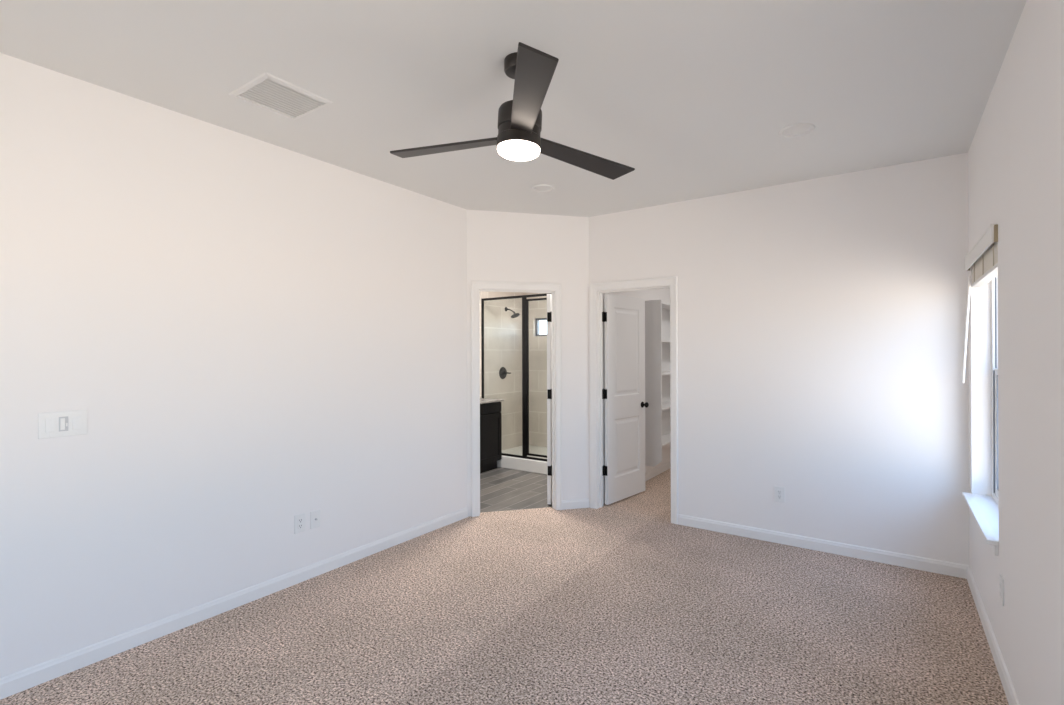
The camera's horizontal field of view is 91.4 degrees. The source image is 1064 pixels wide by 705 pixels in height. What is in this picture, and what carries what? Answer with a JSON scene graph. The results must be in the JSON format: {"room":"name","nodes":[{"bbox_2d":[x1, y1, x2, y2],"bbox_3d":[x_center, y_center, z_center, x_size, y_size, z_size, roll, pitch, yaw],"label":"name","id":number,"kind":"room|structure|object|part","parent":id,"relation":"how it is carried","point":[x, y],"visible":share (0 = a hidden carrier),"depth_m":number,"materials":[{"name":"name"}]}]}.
{"room":"empty bedroom","nodes":[
{"label":"empty bedroom","id":0,"kind":"room"},
{"bbox_2d":[0,53,466,677],"bbox_3d":[-2.033,0.096,2.632,0.118,2.740,5.020,0,0,35],"label":"wall","id":1,"kind":"structure","parent":0,"point":[252,335],"depth_m":2.81,"materials":[{"name":"white paint"}]},
{"bbox_2d":[38,409,86,438],"bbox_3d":[-2.136,0.326,2.367,0.012,0.116,0.172,0,0,35],"label":"light switch","id":2,"kind":"object","parent":1,"relation":"attached to","point":[74,422],"visible":1,"depth_m":2.36,"materials":[{"name":"white plastic"}]},
{"bbox_3d":[-2.136,0.326,2.367,0.004,0.066,0.033,0,0,35],"label":"rocker frame","id":3,"kind":"part","parent":2,"relation":"part of","materials":[{"name":"grey plastic"}]},
{"bbox_2d":[0,507,467,699],"bbox_3d":[-1.945,1.423,2.637,0.014,0.084,4.826,0,0,35],"label":"baseboard","id":4,"kind":"structure","parent":1,"relation":"attached to","point":[17,682],"depth_m":2.80,"materials":[{"name":"white paint"}]},
{"bbox_2d":[294,513,305,533],"bbox_3d":[-1.480,1.091,3.315,0.009,0.118,0.074,0,0,35],"label":"wall outlet","id":5,"kind":"object","parent":1,"relation":"attached to","point":[300,519],"visible":1,"depth_m":3.31,"materials":[{"name":"white plastic"}]},
{"bbox_2d":[298,518,302,528],"bbox_3d":[-1.479,1.091,3.314,0.004,0.066,0.033,0,0,35],"label":"receptacle","id":6,"kind":"object","parent":5,"relation":"attached to","point":[300,520],"depth_m":3.31,"materials":[{"name":"grey plastic"}]},
{"bbox_2d":[310,509,319,528],"bbox_3d":[-1.415,1.093,3.401,0.018,0.114,0.070,0,0,35],"label":"cable jack","id":7,"kind":"object","parent":1,"relation":"attached to","point":[314,515],"visible":1,"depth_m":3.40,"materials":[{"name":"white plastic"}]},
{"bbox_2d":[480,291,524,449],"bbox_3d":[-0.430,0.096,7.293,0.100,2.740,0.988,0,0,35],"label":"wall","id":8,"kind":"structure","parent":0,"point":[502,333],"depth_m":7.27,"materials":[{"name":"beige tile"}]},
{"bbox_2d":[499,367,510,378],"bbox_3d":[-0.368,0.285,7.213,0.093,0.170,0.170,0,0,35],"label":"shower valve","id":9,"kind":"object","parent":8,"relation":"attached to","point":[503,372],"visible":1,"depth_m":7.21,"materials":[{"name":"black metal"}]},
{"bbox_2d":[505,307,519,317],"bbox_3d":[-0.273,-0.560,7.238,0.224,0.164,0.128,0,0,35],"label":"shower fixture","id":10,"kind":"object","parent":8,"relation":"attached to","point":[514,315],"visible":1,"depth_m":7.21,"materials":[{"name":"black metal"}]},
{"bbox_2d":[0,467,1008,704],"bbox_3d":[-0.125,1.512,3.461,5.172,0.100,8.450,0,0,35],"label":"floor","id":11,"kind":"structure","parent":0,"point":[619,602],"depth_m":2.73,"materials":[{"name":"carpet"}]},
{"bbox_2d":[480,401,501,472],"bbox_3d":[-0.999,1.044,6.133,0.497,0.852,1.455,0,0,35],"label":"vanity cabinet","id":12,"kind":"object","parent":11,"relation":"on","point":[490,413],"visible":0.27,"depth_m":6.42,"materials":[{"name":"black wood"}]},
{"bbox_3d":[-0.528,0.689,6.395,0.019,0.123,0.472,0,0,35],"label":"drawer","id":13,"kind":"part","parent":12,"relation":"part of","materials":[{"name":"black wood"}]},
{"bbox_2d":[480,398,503,403],"bbox_3d":[-0.991,0.606,6.126,0.519,0.024,1.482,0,0,35],"label":"countertop","id":14,"kind":"structure","parent":12,"relation":"on","point":[482,400],"depth_m":6.46,"materials":[{"name":"stone"}]},
{"bbox_2d":[497,445,546,474],"bbox_3d":[0.220,1.393,6.821,1.498,0.149,1.027,0,0,35],"label":"shower pan","id":15,"kind":"object","parent":11,"relation":"on","point":[522,464],"visible":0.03,"depth_m":6.53,"materials":[{"name":"white plastic"}]},
{"bbox_2d":[481,293,550,460],"bbox_3d":[-0.052,0.302,6.432,1.498,2.033,0.060,0,0,35],"label":"shower enclosure","id":16,"kind":"object","parent":15,"relation":"on","point":[525,302],"visible":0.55,"depth_m":6.46,"materials":[{"name":"black metal"}]},
{"bbox_3d":[0.235,0.305,6.242,0.751,1.936,0.022,0,0,35],"label":"shower door","id":17,"kind":"part","parent":16,"relation":"part of","materials":[{"name":"black"}]},
{"bbox_2d":[0,0,1026,216],"bbox_3d":[-0.132,-1.339,3.433,5.307,0.120,8.600,0,0,35],"label":"ceiling","id":18,"kind":"structure","parent":0,"point":[696,97],"depth_m":2.41,"materials":[{"name":"white paint"}]},
{"bbox_2d":[229,72,332,119],"bbox_3d":[-1.256,-1.271,2.604,0.350,0.010,0.350,0,0,35],"label":"ceiling vent","id":19,"kind":"object","parent":18,"relation":"in","point":[270,92],"visible":1,"depth_m":2.58,"materials":[{"name":"white metal"}]},
{"bbox_2d":[390,42,634,179],"bbox_3d":[-0.111,-1.071,2.364,1.145,0.417,1.179,0,0,35],"label":"ceiling fan","id":20,"kind":"object","parent":18,"relation":"hanging from","point":[518,138],"visible":1,"depth_m":2.21,"materials":[{"name":"black metal"}]},
{"bbox_3d":[-0.407,-0.956,2.417,0.583,0.053,0.132,0,0,25],"label":"fan blade","id":21,"kind":"part","parent":20,"relation":"part of","materials":[{"name":"black"}]},
{"bbox_3d":[-0.006,-0.938,1.897,0.130,0.040,0.584,0,0,-6],"label":"fan blade","id":22,"kind":"part","parent":20,"relation":"part of","materials":[{"name":"black"}]},
{"bbox_3d":[0.244,-0.925,2.505,0.585,0.049,0.132,0,0,-36],"label":"fan blade","id":23,"kind":"part","parent":20,"relation":"part of","materials":[{"name":"black"}]},
{"bbox_2d":[532,184,553,192],"bbox_3d":[0.086,-1.273,4.034,0.176,0.012,0.176,0,0,35],"label":"smoke detector","id":24,"kind":"object","parent":18,"relation":"in","point":[541,188],"visible":1,"depth_m":4.03,"materials":[{"name":"white plastic"}]},
{"bbox_2d":[779,123,814,138],"bbox_3d":[1.528,-1.277,2.997,0.188,0.012,0.188,0,0,35],"label":"recessed light","id":25,"kind":"object","parent":18,"relation":"in","point":[801,129],"visible":1,"depth_m":2.99,"materials":[{"name":"white plastic"}]},
{"bbox_2d":[467,210,589,516],"bbox_3d":[-0.034,0.092,4.825,1.153,2.740,0.118,0,0,-14],"label":"wall","id":26,"kind":"structure","parent":0,"point":[501,246],"depth_m":4.84,"materials":[{"name":"white paint"}]},
{"bbox_2d":[471,280,561,516],"bbox_3d":[-0.147,0.409,4.787,0.844,2.107,0.138,0,0,-14],"label":"door frame","id":27,"kind":"structure","parent":26,"relation":"attached to","point":[476,285],"depth_m":4.75,"materials":[{"name":"white paint"}]},
{"bbox_2d":[547,294,551,503],"bbox_3d":[0.214,0.444,5.273,0.167,2.008,0.730,0,0,9],"label":"door","id":28,"kind":"structure","parent":26,"relation":"in","point":[549,313],"depth_m":4.95,"materials":[{"name":"white paint"}]},
{"bbox_2d":[562,498,589,509],"bbox_3d":[0.410,1.419,4.863,0.270,0.084,0.014,0,0,-14],"label":"baseboard","id":29,"kind":"structure","parent":26,"relation":"attached to","point":[575,503],"depth_m":4.86,"materials":[{"name":"white paint"}]},
{"bbox_2d":[525,293,546,446],"bbox_3d":[0.740,0.092,7.157,2.200,2.740,0.118,0,0,35],"label":"wall","id":30,"kind":"structure","parent":0,"point":[537,309],"depth_m":7.54,"materials":[{"name":"beige tile"}]},
{"bbox_2d":[536,318,546,335],"bbox_3d":[0.343,-0.369,7.456,0.670,0.265,0.060,0,0,35],"label":"window","id":31,"kind":"structure","parent":30,"relation":"in","point":[537,319],"depth_m":7.61,"materials":[{"name":"grey"}]},
{"bbox_2d":[603,288,670,493],"bbox_3d":[1.287,0.090,6.014,0.120,2.740,2.440,0,0,35],"label":"wall","id":32,"kind":"structure","parent":0,"point":[654,294],"depth_m":5.97,"materials":[{"name":"white paint"}]},
{"bbox_2d":[604,461,670,502],"bbox_3d":[1.346,1.418,5.975,0.014,0.084,2.440,0,0,35],"label":"baseboard","id":33,"kind":"structure","parent":32,"relation":"attached to","point":[666,466],"depth_m":6.18,"materials":[{"name":"white paint"}]},
{"bbox_2d":[645,300,670,466],"bbox_3d":[1.592,0.339,6.133,0.244,1.830,1.000,0,0,35],"label":"shelf unit","id":34,"kind":"object","parent":32,"relation":"attached to","point":[657,312],"visible":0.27,"depth_m":5.72,"materials":[{"name":"white wood"}]},
{"bbox_3d":[1.313,0.340,5.729,0.244,1.830,0.018,0,0,35],"label":"panel","id":35,"kind":"part","parent":34,"relation":"part of","materials":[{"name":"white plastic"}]},
{"bbox_3d":[1.592,0.624,6.133,0.242,0.020,0.964,0,0,35],"label":"shelf","id":36,"kind":"part","parent":34,"relation":"part of","materials":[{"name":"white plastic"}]},
{"bbox_3d":[1.591,0.244,6.133,0.242,0.020,0.964,0,0,35],"label":"shelf","id":37,"kind":"part","parent":34,"relation":"part of","materials":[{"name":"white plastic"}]},
{"bbox_3d":[1.589,-0.548,6.134,0.242,0.020,0.964,0,0,35],"label":"shelf","id":38,"kind":"part","parent":34,"relation":"part of","materials":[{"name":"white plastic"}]},
{"bbox_3d":[1.593,1.019,6.133,0.242,0.020,0.964,0,0,35],"label":"shelf","id":39,"kind":"part","parent":34,"relation":"part of","materials":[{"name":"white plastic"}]},
{"bbox_3d":[1.493,0.245,6.200,0.006,1.570,0.964,0,0,35],"label":"panel","id":40,"kind":"part","parent":34,"relation":"part of","materials":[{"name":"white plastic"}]},
{"bbox_2d":[589,153,968,564],"bbox_3d":[1.761,0.087,4.132,2.965,2.740,0.118,0,0,35],"label":"wall","id":41,"kind":"structure","parent":0,"point":[822,321],"depth_m":3.80,"materials":[{"name":"white paint"}]},
{"bbox_2d":[602,293,648,504],"bbox_3d":[0.926,0.442,5.180,0.167,2.008,0.732,0,0,43],"label":"door","id":42,"kind":"structure","parent":41,"relation":"in","point":[623,317],"depth_m":5.15,"materials":[{"name":"white paint"}]},
{"bbox_3d":[1.169,0.541,5.370,0.066,0.062,0.062,0,0,43],"label":"knob","id":43,"kind":"part","parent":42,"relation":"part of","materials":[{"name":"black metal"}]},
{"bbox_2d":[589,276,677,523],"bbox_3d":[0.925,0.405,4.699,0.840,2.109,0.138,0,0,35],"label":"door frame","id":44,"kind":"structure","parent":41,"relation":"attached to","point":[672,281],"depth_m":4.85,"materials":[{"name":"white paint"}]},
{"bbox_2d":[774,486,784,502],"bbox_3d":[1.891,1.084,3.966,0.074,0.118,0.009,0,0,35],"label":"wall outlet","id":45,"kind":"object","parent":41,"relation":"attached to","point":[779,492],"visible":1,"depth_m":3.96,"materials":[{"name":"white plastic"}]},
{"bbox_2d":[777,490,781,498],"bbox_3d":[1.890,1.084,3.964,0.033,0.066,0.004,0,0,35],"label":"receptacle","id":46,"kind":"object","parent":45,"relation":"attached to","point":[779,492],"depth_m":3.96,"materials":[{"name":"grey plastic"}]},
{"bbox_2d":[678,514,968,578],"bbox_3d":[2.024,1.414,3.872,1.903,0.084,0.014,0,0,35],"label":"baseboard","id":47,"kind":"structure","parent":41,"relation":"attached to","point":[887,557],"depth_m":3.76,"materials":[{"name":"white paint"}]},
{"bbox_2d":[968,0,1063,704],"bbox_3d":[1.247,0.086,0.926,0.175,2.740,5.942,0,0,35],"label":"wall","id":48,"kind":"structure","parent":0,"point":[1016,151],"depth_m":1.94,"materials":[{"name":"white paint"}]},
{"bbox_2d":[962,276,998,555],"bbox_3d":[2.506,0.181,2.789,0.216,1.535,1.012,0,0,35],"label":"window","id":49,"kind":"structure","parent":48,"relation":"in","point":[984,509],"depth_m":3.10,"materials":[{"name":"white plastic"}]},
{"bbox_2d":[962,224,997,382],"bbox_3d":[2.463,-0.208,2.837,0.110,0.788,1.046,0,0,35],"label":"window blind","id":50,"kind":"object","parent":49,"relation":"attached to","point":[983,255],"visible":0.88,"depth_m":2.82,"materials":[{"name":"white plastic"}]},
{"bbox_3d":[2.474,-0.414,2.806,0.052,0.019,0.960,0,0,35],"label":"rail","id":51,"kind":"part","parent":50,"relation":"part of","materials":[{"name":"white plastic"}]},
{"bbox_3d":[2.477,0.888,2.810,0.140,0.022,1.012,0,0,35],"label":"sill","id":52,"kind":"part","parent":49,"relation":"part of","materials":[{"name":"white paint"}]},
{"bbox_3d":[2.561,0.156,2.746,0.077,1.485,0.980,0,0,35],"label":"frame","id":53,"kind":"part","parent":49,"relation":"part of","materials":[{"name":"white plastic"}]},
{"bbox_3d":[2.550,0.476,2.754,0.028,0.754,0.908,0,0,35],"label":"sash","id":54,"kind":"part","parent":49,"relation":"part of","materials":[{"name":"white plastic"}]},
{"bbox_2d":[967,566,1019,704],"bbox_3d":[1.184,1.414,0.994,0.014,0.084,5.680,0,0,35],"label":"baseboard","id":55,"kind":"structure","parent":48,"relation":"attached to","point":[1006,681],"depth_m":2.47,"materials":[{"name":"white paint"}]},
{"bbox_2d":[1000,574,1003,605],"bbox_3d":[2.114,1.070,2.338,0.009,0.118,0.074,0,0,35],"label":"wall outlet","id":56,"kind":"object","parent":48,"relation":"attached to","point":[1001,577],"visible":1,"depth_m":2.33,"materials":[{"name":"white plastic"}]}
]}

